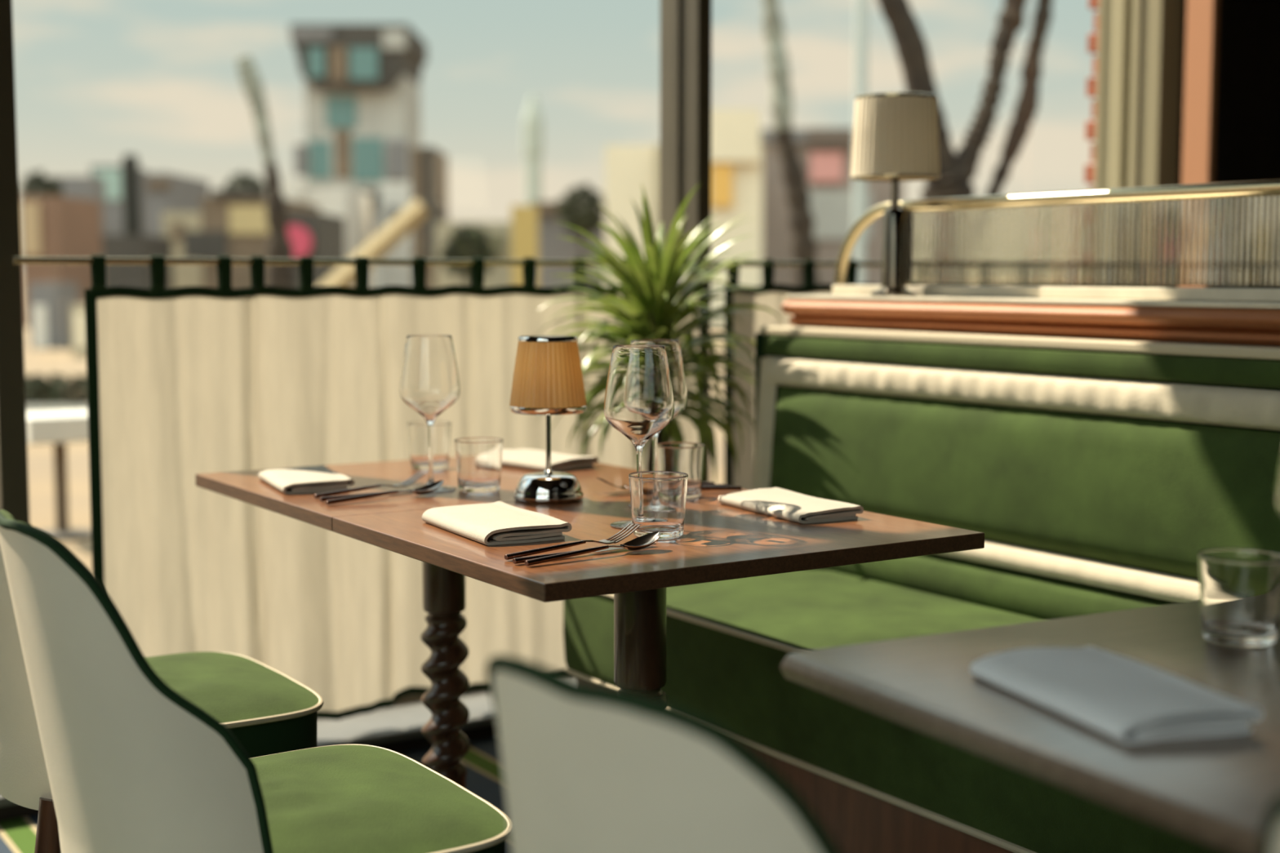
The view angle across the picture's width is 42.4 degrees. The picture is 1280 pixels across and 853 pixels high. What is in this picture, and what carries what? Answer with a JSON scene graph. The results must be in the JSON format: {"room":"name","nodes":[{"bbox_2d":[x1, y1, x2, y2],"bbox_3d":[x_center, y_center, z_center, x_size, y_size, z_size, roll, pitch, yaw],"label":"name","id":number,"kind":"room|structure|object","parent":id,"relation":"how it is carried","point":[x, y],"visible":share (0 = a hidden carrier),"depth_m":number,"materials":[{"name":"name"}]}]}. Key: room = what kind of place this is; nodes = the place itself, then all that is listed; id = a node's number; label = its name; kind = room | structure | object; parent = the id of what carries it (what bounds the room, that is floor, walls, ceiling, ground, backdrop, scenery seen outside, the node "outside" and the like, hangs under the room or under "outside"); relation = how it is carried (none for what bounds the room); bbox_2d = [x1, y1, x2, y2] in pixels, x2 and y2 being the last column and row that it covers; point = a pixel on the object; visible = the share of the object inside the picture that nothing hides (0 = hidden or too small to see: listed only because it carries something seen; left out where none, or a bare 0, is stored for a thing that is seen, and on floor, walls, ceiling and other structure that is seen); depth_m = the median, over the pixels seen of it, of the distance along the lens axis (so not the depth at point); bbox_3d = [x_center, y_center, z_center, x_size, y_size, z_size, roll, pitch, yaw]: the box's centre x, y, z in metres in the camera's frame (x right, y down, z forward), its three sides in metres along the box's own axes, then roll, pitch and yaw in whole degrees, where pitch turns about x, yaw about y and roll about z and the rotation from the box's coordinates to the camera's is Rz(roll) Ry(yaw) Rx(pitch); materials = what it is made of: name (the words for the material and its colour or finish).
{"room":"restaurant dining room","nodes":[
{"label":"restaurant dining room","id":0,"kind":"room"},
{"bbox_2d":[0,736,511,852],"bbox_3d":[1.986,1.008,1.549,7.950,0.080,7.400,-3,6,-33],"label":"floor","id":1,"kind":"structure","parent":0,"point":[482,762],"depth_m":3.58,"materials":[{"name":"carpet"}]},
{"bbox_2d":[0,545,323,852],"bbox_3d":[-0.781,0.456,2.478,0.530,0.852,0.474,-4,6,-34],"label":"dining chair","id":2,"kind":"object","parent":1,"relation":"on","point":[267,711],"visible":0.41,"depth_m":2.37,"materials":[{"name":"green fabric"}]},
{"bbox_2d":[0,509,510,852],"bbox_3d":[-0.457,0.506,1.934,0.530,0.852,0.474,-3,6,-33],"label":"dining chair","id":3,"kind":"object","parent":1,"relation":"on","point":[133,765],"visible":1,"depth_m":1.71,"materials":[{"name":"beige leather"}]},
{"bbox_2d":[195,457,643,788],"bbox_3d":[-0.331,0.465,2.918,0.700,0.750,0.630,-3,6,-33],"label":"dining table","id":4,"kind":"object","parent":1,"relation":"on","point":[444,599],"visible":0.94,"depth_m":2.87,"materials":[{"name":"brown wood"}]},
{"bbox_2d":[257,465,355,494],"bbox_3d":[-0.566,0.089,2.795,0.124,0.021,0.223,-2,6,-25],"label":"folded napkin","id":5,"kind":"object","parent":4,"relation":"on","point":[319,478],"visible":1,"depth_m":2.73,"materials":[{"name":"beige fabric"}]},
{"bbox_2d":[319,488,413,502],"bbox_3d":[-0.416,0.107,2.656,0.223,0.007,0.017,-5,7,-41],"label":"knife","id":6,"kind":"object","parent":4,"relation":"on","point":[326,498],"visible":0.48,"depth_m":2.61,"materials":[{"name":"silver metal"}]},
{"bbox_2d":[314,471,425,498],"bbox_3d":[-0.440,0.096,2.692,0.210,0.025,0.024,-5,7,-44],"label":"fork","id":7,"kind":"object","parent":4,"relation":"on","point":[408,482],"visible":1,"depth_m":2.69,"materials":[{"name":"silver metal"}]},
{"bbox_2d":[325,480,444,504],"bbox_3d":[-0.401,0.104,2.616,0.213,0.022,0.038,-4,7,-39],"label":"spoon","id":8,"kind":"object","parent":4,"relation":"on","point":[427,489],"visible":1,"depth_m":2.62,"materials":[{"name":"silver metal"}]},
{"bbox_2d":[395,480,444,494],"bbox_3d":[-0.354,0.100,2.655,0.090,0.020,0.038,-4,7,-39],"label":"bowl","id":9,"kind":"object","parent":8,"relation":"on","point":[427,489],"depth_m":2.67,"materials":[{"name":"silver metal"}]},
{"bbox_2d":[406,421,451,471],"bbox_3d":[-0.386,0.036,3.027,0.081,0.085,0.081,-1,5,-12],"label":"water tumbler","id":10,"kind":"object","parent":4,"relation":"on","point":[418,432],"visible":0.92,"depth_m":3.00,"materials":[{"name":"clear glass"}]},
{"bbox_2d":[399,334,460,492],"bbox_3d":[-0.346,-0.022,2.726,0.100,0.256,0.100,5,7,44],"label":"wine glass","id":11,"kind":"object","parent":4,"relation":"on","point":[429,384],"visible":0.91,"depth_m":2.69,"materials":[{"name":"clear glass"}]},
{"bbox_2d":[453,437,503,493],"bbox_3d":[-0.265,0.064,2.719,0.081,0.085,0.081,-1,5,-12],"label":"water tumbler","id":12,"kind":"object","parent":4,"relation":"on","point":[478,460],"visible":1,"depth_m":2.69,"materials":[{"name":"clear glass"}]},
{"bbox_2d":[502,448,598,471],"bbox_3d":[-0.196,0.062,3.087,0.128,0.021,0.218,-5,7,-43],"label":"folded napkin","id":13,"kind":"object","parent":4,"relation":"on","point":[524,459],"visible":0.8,"depth_m":3.03,"materials":[{"name":"beige fabric"}]},
{"bbox_2d":[332,488,984,702],"bbox_3d":[0.012,0.513,2.390,0.700,0.750,0.630,-3,6,-33],"label":"dining table","id":14,"kind":"object","parent":1,"relation":"on","point":[718,542],"visible":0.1,"depth_m":2.23,"materials":[{"name":"brown wood"}]},
{"bbox_2d":[422,501,572,545],"bbox_3d":[-0.202,0.133,2.300,0.134,0.024,0.243,-3,6,-29],"label":"folded napkin","id":15,"kind":"object","parent":14,"relation":"on","point":[499,522],"visible":1,"depth_m":2.24,"materials":[{"name":"beige fabric"}]},
{"bbox_2d":[509,334,586,504],"bbox_3d":[-0.145,-0.013,2.607,0.122,0.260,0.122,4,7,37],"label":"table lamp","id":16,"kind":"object","parent":14,"relation":"on","point":[548,381],"visible":1,"depth_m":2.56,"materials":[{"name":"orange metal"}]},
{"bbox_2d":[504,523,639,559],"bbox_3d":[-0.087,0.148,2.123,0.210,0.025,0.024,-4,7,-40],"label":"fork","id":17,"kind":"object","parent":14,"relation":"on","point":[523,553],"visible":1,"depth_m":2.12,"materials":[{"name":"silver metal"}]},
{"bbox_2d":[512,542,656,564],"bbox_3d":[-0.069,0.159,2.097,0.223,0.007,0.017,-4,7,-40],"label":"knife","id":18,"kind":"object","parent":14,"relation":"on","point":[519,560],"visible":0.48,"depth_m":2.05,"materials":[{"name":"silver metal"}]},
{"bbox_2d":[524,531,660,566],"bbox_3d":[-0.057,0.153,2.080,0.213,0.022,0.038,-4,7,-40],"label":"spoon","id":19,"kind":"object","parent":14,"relation":"on","point":[642,542],"visible":1,"depth_m":2.09,"materials":[{"name":"silver metal"}]},
{"bbox_2d":[606,531,660,551],"bbox_3d":[-0.009,0.149,2.119,0.090,0.020,0.038,-4,7,-40],"label":"bowl","id":20,"kind":"object","parent":19,"relation":"on","point":[642,542],"depth_m":2.14,"materials":[{"name":"silver metal"}]},
{"bbox_2d":[603,344,674,529],"bbox_3d":[-0.001,0.014,2.332,0.100,0.256,0.100,-2,6,-20],"label":"wine glass","id":21,"kind":"object","parent":14,"relation":"on","point":[639,403],"visible":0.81,"depth_m":2.29,"materials":[{"name":"clear glass"}]},
{"bbox_2d":[596,477,715,488],"bbox_3d":[0.029,0.092,2.734,0.210,0.025,0.024,-2,6,-24],"label":"fork","id":22,"kind":"object","parent":14,"relation":"on","point":[601,479],"visible":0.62,"depth_m":2.71,"materials":[{"name":"silver metal"}]},
{"bbox_2d":[627,338,687,506],"bbox_3d":[0.023,-0.005,2.533,0.100,0.256,0.100,5,7,44],"label":"wine glass","id":23,"kind":"object","parent":14,"relation":"on","point":[673,348],"visible":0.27,"depth_m":2.50,"materials":[{"name":"clear glass"}]},
{"bbox_2d":[628,471,688,539],"bbox_3d":[0.025,0.107,2.247,0.081,0.085,0.081,2,6,21],"label":"water tumbler","id":24,"kind":"object","parent":14,"relation":"on","point":[658,499],"visible":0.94,"depth_m":2.22,"materials":[{"name":"clear glass"}]},
{"bbox_2d":[606,483,729,493],"bbox_3d":[0.046,0.103,2.705,0.223,0.007,0.017,-2,6,-25],"label":"knife","id":25,"kind":"object","parent":14,"relation":"on","point":[727,484],"visible":0.34,"depth_m":2.73,"materials":[{"name":"silver metal"}]},
{"bbox_2d":[657,442,705,499],"bbox_3d":[0.063,0.071,2.638,0.081,0.085,0.081,-1,5,-12],"label":"water tumbler","id":26,"kind":"object","parent":14,"relation":"on","point":[687,458],"visible":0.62,"depth_m":2.61,"materials":[{"name":"clear glass"}]},
{"bbox_2d":[623,484,742,490],"bbox_3d":[0.070,0.099,2.677,0.213,0.022,0.038,-2,6,-25],"label":"spoon","id":27,"kind":"object","parent":14,"relation":"on","point":[716,487],"visible":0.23,"depth_m":2.70,"materials":[{"name":"silver metal"}]},
{"bbox_2d":[717,487,863,524],"bbox_3d":[0.224,0.118,2.488,0.112,0.020,0.240,-3,6,-27],"label":"folded napkin","id":28,"kind":"object","parent":14,"relation":"on","point":[776,502],"visible":1,"depth_m":2.44,"materials":[{"name":"beige fabric"}]},
{"bbox_2d":[535,182,783,484],"bbox_3d":[0.065,0.094,3.877,0.633,1.312,0.516,-3,6,-33],"label":"potted plant","id":29,"kind":"object","parent":1,"relation":"on","point":[651,306],"visible":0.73,"depth_m":3.82,"materials":[{"name":"green plant"}]},
{"bbox_2d":[485,654,839,852],"bbox_3d":[0.155,0.568,1.257,0.530,0.852,0.474,-4,7,-40],"label":"dining chair","id":30,"kind":"object","parent":1,"relation":"on","point":[587,768],"visible":1,"depth_m":1.03,"materials":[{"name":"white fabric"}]},
{"bbox_2d":[563,325,1279,852],"bbox_3d":[1.246,0.445,1.821,0.640,0.990,4.346,-3,6,-33],"label":"banquette","id":31,"kind":"object","parent":1,"relation":"on","point":[1095,474],"visible":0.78,"depth_m":2.91,"materials":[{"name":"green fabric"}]},
{"bbox_2d":[780,600,1279,852],"bbox_3d":[0.751,0.623,1.195,0.720,0.750,1.300,-3,6,-28],"label":"dining table","id":32,"kind":"object","parent":1,"relation":"on","point":[1219,792],"visible":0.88,"depth_m":1.36,"materials":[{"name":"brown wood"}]},
{"bbox_2d":[969,645,1262,744],"bbox_3d":[0.388,0.219,1.375,0.134,0.022,0.234,-2,5,-17],"label":"folded napkin","id":33,"kind":"object","parent":32,"relation":"on","point":[1126,700],"visible":1,"depth_m":1.33,"materials":[{"name":"white fabric"}]},
{"bbox_2d":[1197,548,1279,648],"bbox_3d":[0.582,0.167,1.601,0.081,0.085,0.081,2,6,25],"label":"water tumbler","id":34,"kind":"object","parent":32,"relation":"on","point":[1240,588],"visible":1,"depth_m":1.57,"materials":[{"name":"clear glass"}]},
{"bbox_2d":[1274,459,1279,686],"bbox_3d":[0.593,0.099,1.408,0.100,0.256,0.100,-2,6,-20],"label":"wine glass","id":35,"kind":"object","parent":32,"relation":"on","point":[1277,491],"visible":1,"depth_m":1.41,"materials":[{"name":"clear glass"}]},
{"bbox_2d":[781,284,1279,346],"bbox_3d":[1.632,0.379,2.036,0.353,1.082,4.295,-3,6,-33],"label":"ledge","id":36,"kind":"structure","parent":1,"relation":"on","point":[1214,315],"depth_m":3.05,"materials":[{"name":"brown wood"}]},
{"bbox_2d":[849,91,940,296],"bbox_3d":[0.537,-0.485,3.482,0.188,0.418,0.188,4,6,34],"label":"table lamp","id":37,"kind":"object","parent":36,"relation":"on","point":[895,139],"visible":1,"depth_m":3.41,"materials":[{"name":"cream fabric"},{"name":"dark nickel"}]},
{"bbox_2d":[834,178,1279,285],"bbox_3d":[1.625,-0.250,1.969,0.080,0.184,4.288,-3,6,-33],"label":"glass screen","id":38,"kind":"object","parent":36,"relation":"on","point":[1229,240],"visible":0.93,"depth_m":3.11,"materials":[{"name":"clear glass"}]},
{"bbox_2d":[1262,797,1279,852],"bbox_3d":[0.598,0.602,0.887,0.530,0.852,0.474,-3,6,-25],"label":"dining chair","id":39,"kind":"object","parent":1,"relation":"on","point":[1271,831],"visible":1,"depth_m":0.87,"materials":[{"name":"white fabric"}]},
{"bbox_2d":[21,276,1013,572],"bbox_3d":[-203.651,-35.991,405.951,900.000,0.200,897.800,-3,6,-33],"label":"ground","id":40,"kind":"structure","parent":0,"point":[46,362],"depth_m":10.42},
{"bbox_2d":[18,169,63,195],"bbox_3d":[-14.866,-4.479,41.129,1.057,3.804,1.082,-3,6,-33],"label":"tree","id":41,"kind":"object","parent":40,"relation":"on","point":[36,182],"visible":0.56,"depth_m":40.78,"materials":[{"name":"green plant"}]},
{"bbox_2d":[28,282,78,348],"bbox_3d":[-9.768,-1.859,27.534,0.463,1.073,1.050,0,5,0],"label":"building","id":42,"kind":"structure","parent":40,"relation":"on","point":[50,303],"depth_m":27.07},
{"bbox_2d":[24,373,87,412],"bbox_3d":[-4.908,-0.266,13.996,1.424,0.378,0.430,0,5,0],"label":"hedge","id":43,"kind":"object","parent":40,"relation":"on","point":[57,391],"visible":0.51,"depth_m":13.87,"materials":[{"name":"green plant"}]},
{"bbox_2d":[26,409,91,541],"bbox_3d":[-2.664,0.226,7.599,0.340,0.570,0.340,-3,6,-33],"label":"outdoor table","id":44,"kind":"object","parent":40,"relation":"on","point":[58,428],"visible":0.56,"depth_m":7.50,"materials":[{"name":"white"}]},
{"bbox_2d":[18,195,102,327],"bbox_3d":[-13.773,-3.925,39.416,0.902,3.014,3.100,0,5,0],"label":"building","id":45,"kind":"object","parent":40,"relation":"on","point":[51,225],"visible":0.71,"depth_m":38.04,"materials":[{"name":"beige"}]},
{"bbox_2d":[71,305,85,357],"bbox_3d":[-8.141,-1.426,24.549,0.293,0.757,1.050,0,5,0],"label":"kiosk","id":46,"kind":"object","parent":40,"relation":"on","point":[77,312],"visible":0.46,"depth_m":24.04,"materials":[{"name":"beige"}]},
{"bbox_2d":[55,176,106,235],"bbox_3d":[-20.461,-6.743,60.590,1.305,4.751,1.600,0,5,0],"label":"office block","id":47,"kind":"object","parent":40,"relation":"on","point":[91,188],"visible":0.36,"depth_m":59.73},
{"bbox_2d":[90,164,147,235],"bbox_3d":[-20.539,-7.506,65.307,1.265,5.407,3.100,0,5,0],"label":"office block","id":48,"kind":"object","parent":40,"relation":"on","point":[112,174],"visible":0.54,"depth_m":63.77,"materials":[{"name":"grey"}]},
{"bbox_2d":[121,154,141,235],"bbox_3d":[-16.363,-6.208,53.230,0.600,5.033,0.600,-3,6,-33],"label":"chimney","id":49,"kind":"object","parent":40,"relation":"on","point":[131,218],"visible":0.6,"depth_m":52.90,"materials":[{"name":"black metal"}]},
{"bbox_2d":[102,235,173,288],"bbox_3d":[-14.853,-4.309,47.449,2.001,2.309,3.100,0,5,0],"label":"building","id":50,"kind":"structure","parent":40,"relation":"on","point":[138,276],"depth_m":46.01,"materials":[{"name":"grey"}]},
{"bbox_2d":[146,172,209,236],"bbox_3d":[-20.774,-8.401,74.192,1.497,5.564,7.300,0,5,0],"label":"office block","id":51,"kind":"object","parent":40,"relation":"on","point":[166,192],"visible":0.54,"depth_m":70.95,"materials":[{"name":"grey concrete"}]},
{"bbox_2d":[161,212,202,288],"bbox_3d":[-15.105,-5.758,57.898,1.540,3.282,6.100,0,5,0],"label":"townhouse","id":52,"kind":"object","parent":40,"relation":"on","point":[173,224],"visible":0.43,"depth_m":54.88,"materials":[{"name":"brown brick"}]},
{"bbox_2d":[222,171,266,196],"bbox_3d":[-15.788,-7.543,66.163,1.964,5.325,1.894,-3,6,-33],"label":"tree","id":53,"kind":"object","parent":40,"relation":"on","point":[248,180],"visible":0.33,"depth_m":65.73,"materials":[{"name":"green plant"}]},
{"bbox_2d":[182,189,319,288],"bbox_3d":[-12.389,-5.573,53.325,2.768,3.750,7.200,0,5,0],"label":"building","id":54,"kind":"structure","parent":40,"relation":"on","point":[234,224],"depth_m":49.83,"materials":[{"name":"brown brick"}]},
{"bbox_2d":[235,55,295,288],"bbox_3d":[-4.475,-2.538,20.008,0.427,3.879,0.870,-5,7,-43],"label":"bare tree","id":55,"kind":"object","parent":40,"relation":"on","point":[279,245],"visible":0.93,"depth_m":19.91,"materials":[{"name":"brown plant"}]},
{"bbox_2d":[286,212,346,288],"bbox_3d":[-6.277,-2.852,31.424,0.810,2.338,3.146,0,5,0],"label":"building","id":56,"kind":"structure","parent":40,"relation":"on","point":[314,234],"depth_m":30.11,"materials":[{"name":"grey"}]},
{"bbox_2d":[283,181,372,287],"bbox_3d":[-17.555,-10.510,93.510,3.321,6.229,8.600,0,5,0],"label":"building","id":57,"kind":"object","parent":40,"relation":"on","point":[353,205],"visible":0.34,"depth_m":89.75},
{"bbox_2d":[289,23,426,287],"bbox_3d":[-18.919,-17.917,112.798,7.684,17.451,10.000,0,5,0],"label":"tower block","id":58,"kind":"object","parent":40,"relation":"on","point":[362,89],"visible":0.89,"depth_m":108.95,"materials":[{"name":"concrete"}]},
{"bbox_2d":[317,198,430,287],"bbox_3d":[-4.689,-2.319,26.015,2.778,2.550,0.380,0,5,-5],"label":"beam","id":59,"kind":"structure","parent":40,"relation":"on","point":[410,217],"depth_m":25.92,"materials":[{"name":"beige"}]},
{"bbox_2d":[379,182,412,286],"bbox_3d":[-13.616,-11.131,98.746,2.567,6.508,8.100,0,5,0],"label":"house","id":60,"kind":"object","parent":40,"relation":"on","point":[394,197],"visible":0.39,"depth_m":94.75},
{"bbox_2d":[410,146,448,288],"bbox_3d":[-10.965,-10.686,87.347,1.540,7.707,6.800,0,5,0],"label":"building","id":61,"kind":"structure","parent":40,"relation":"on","point":[428,165],"depth_m":84.56,"materials":[{"name":"beige concrete"}]},
{"bbox_2d":[438,224,496,285],"bbox_3d":[-5.682,-5.296,55.020,1.920,2.888,1.876,-3,6,-33],"label":"tree","id":62,"kind":"object","parent":40,"relation":"on","point":[477,236],"visible":0.77,"depth_m":54.65,"materials":[{"name":"green plant"}]},
{"bbox_2d":[435,222,511,287],"bbox_3d":[-5.704,-6.131,62.856,3.460,3.117,6.200,0,5,0],"label":"building","id":63,"kind":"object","parent":40,"relation":"on","point":[500,233],"visible":0.39,"depth_m":59.90,"materials":[{"name":"yellow"}]},
{"bbox_2d":[511,205,538,286],"bbox_3d":[-2.375,-3.244,34.140,0.538,2.623,0.300,0,5,0],"label":"panel","id":64,"kind":"object","parent":40,"relation":"on","point":[524,219],"visible":0.5,"depth_m":33.93,"materials":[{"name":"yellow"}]},
{"bbox_2d":[523,92,542,205],"bbox_3d":[-15.499,-34.685,240.402,2.900,27.495,2.758,-3,6,-33],"label":"tower","id":65,"kind":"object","parent":40,"relation":"on","point":[532,120],"visible":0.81,"depth_m":238.96,"materials":[{"name":"grey stone"}]},
{"bbox_2d":[532,201,604,287],"bbox_3d":[-2.159,-5.565,54.740,2.399,3.476,6.400,0,5,0],"label":"building","id":66,"kind":"structure","parent":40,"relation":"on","point":[551,246],"depth_m":51.92,"materials":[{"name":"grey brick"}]},
{"bbox_2d":[555,182,604,258],"bbox_3d":[-1.752,-5.392,50.123,1.606,3.976,1.622,-3,6,-33],"label":"tree","id":67,"kind":"object","parent":40,"relation":"on","point":[577,217],"visible":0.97,"depth_m":49.67,"materials":[{"name":"green plant"}]},
{"bbox_2d":[604,108,762,324],"bbox_3d":[1.054,-5.389,43.709,3.796,5.144,8.300,0,5,0],"label":"building","id":68,"kind":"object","parent":40,"relation":"on","point":[736,149],"visible":0.48,"depth_m":39.80,"materials":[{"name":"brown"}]},
{"bbox_2d":[762,0,819,285],"bbox_3d":[1.676,-2.709,17.983,0.409,4.592,0.892,-4,7,-40],"label":"bare tree","id":69,"kind":"object","parent":40,"relation":"on","point":[803,246],"visible":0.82,"depth_m":17.90,"materials":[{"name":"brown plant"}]},
{"bbox_2d":[760,128,904,285],"bbox_3d":[5.320,-5.967,49.656,4.032,5.206,8.400,0,5,0],"label":"building","id":70,"kind":"structure","parent":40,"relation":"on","point":[824,153],"depth_m":45.77,"materials":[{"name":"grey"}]},
{"bbox_2d":[852,0,868,284],"bbox_3d":[2.914,-4.856,21.756,0.170,8.100,0.170,-3,6,-33],"label":"pole","id":71,"kind":"object","parent":40,"relation":"on","point":[861,6],"visible":0.48,"depth_m":21.73,"materials":[{"name":"silver metal"}]},
{"bbox_2d":[877,0,1053,285],"bbox_3d":[2.098,-1.528,10.942,1.334,3.525,0.574,0,5,1],"label":"bare tree","id":72,"kind":"object","parent":40,"relation":"on","point":[957,171],"visible":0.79,"depth_m":10.94,"materials":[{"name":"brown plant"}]},
{"bbox_2d":[1084,0,1099,189],"bbox_3d":[1.537,-1.065,5.534,0.068,3.518,0.055,-3,6,-33],"label":"brick pier","id":73,"kind":"object","parent":40,"relation":"on","point":[1092,38],"visible":0.15,"depth_m":5.52,"materials":[{"name":"orange brick"}]},
{"bbox_2d":[1173,0,1279,288],"bbox_3d":[2.513,-1.178,5.773,2.270,3.500,0.580,-3,6,-33],"label":"wall","id":74,"kind":"structure","parent":0,"point":[1247,128],"depth_m":5.01,"materials":[{"name":"brown wood"}]},
{"bbox_2d":[0,0,30,524],"bbox_3d":[-1.344,-0.843,3.411,0.071,3.155,0.180,-3,6,-33],"label":"window frame","id":75,"kind":"structure","parent":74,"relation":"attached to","point":[14,473],"depth_m":3.39,"materials":[{"name":"brown metal"}]},
{"bbox_2d":[0,724,498,821],"bbox_3d":[-0.824,0.735,3.889,5.800,0.035,0.390,-3,6,-33],"label":"trim","id":76,"kind":"structure","parent":74,"relation":"attached to","point":[11,811],"depth_m":3.84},
{"bbox_2d":[0,677,576,806],"bbox_3d":[-0.818,0.708,3.878,5.800,0.020,0.410,-3,6,-33],"label":"trim","id":77,"kind":"structure","parent":74,"relation":"attached to","point":[406,721],"depth_m":3.89,"materials":[{"name":"grey stone"}]},
{"bbox_2d":[13,256,881,266],"bbox_3d":[0.209,-0.421,4.270,3.500,0.015,0.015,-3,6,-33],"label":"curtain rod","id":78,"kind":"object","parent":74,"relation":"attached to","point":[16,260],"visible":0.45,"depth_m":3.71,"materials":[{"name":"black metal"}]},
{"bbox_2d":[84,254,706,719],"bbox_3d":[-0.483,0.132,3.867,1.563,1.054,0.065,-3,6,-33],"label":"cafe curtain","id":79,"kind":"object","parent":78,"relation":"hanging from","point":[183,383],"visible":0.56,"depth_m":3.69,"materials":[{"name":"beige fabric"}]},
{"bbox_2d":[724,258,1153,489],"bbox_3d":[0.917,0.045,4.775,1.650,1.046,0.060,-3,6,-33],"label":"cafe curtain","id":80,"kind":"object","parent":78,"relation":"hanging from","point":[779,292],"visible":0.05,"depth_m":4.35,"materials":[{"name":"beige fabric"}]},
{"bbox_2d":[393,675,573,705],"bbox_3d":[-0.624,-0.889,3.906,1.696,3.155,0.030,-3,6,-33],"label":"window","id":81,"kind":"structure","parent":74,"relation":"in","point":[411,698],"depth_m":4.07,"materials":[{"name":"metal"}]},
{"bbox_2d":[659,0,711,481],"bbox_3d":[0.120,-0.930,4.357,0.060,3.155,0.180,-3,6,-33],"label":"window frame","id":82,"kind":"structure","parent":74,"relation":"attached to","point":[686,25],"depth_m":4.33,"materials":[{"name":"brown metal"}]},
{"bbox_2d":[1094,0,1132,204],"bbox_3d":[1.583,-1.030,5.444,0.116,3.155,0.100,-3,6,-33],"label":"trim","id":83,"kind":"structure","parent":74,"relation":"attached to","point":[1115,16],"depth_m":5.40,"materials":[{"name":"brown paint"}]},
{"bbox_2d":[1127,0,1182,287],"bbox_3d":[1.659,-1.019,5.327,0.116,3.155,0.120,-3,6,-33],"label":"trim","id":84,"kind":"structure","parent":74,"relation":"attached to","point":[1157,24],"depth_m":5.28,"materials":[{"name":"brown paint"}]},
{"bbox_2d":[1178,0,1219,287],"bbox_3d":[1.681,-1.102,4.945,0.030,3.500,0.100,-3,6,-33],"label":"trim","id":85,"kind":"structure","parent":74,"relation":"attached to","point":[1202,16],"depth_m":4.94,"materials":[{"name":"orange paint"}]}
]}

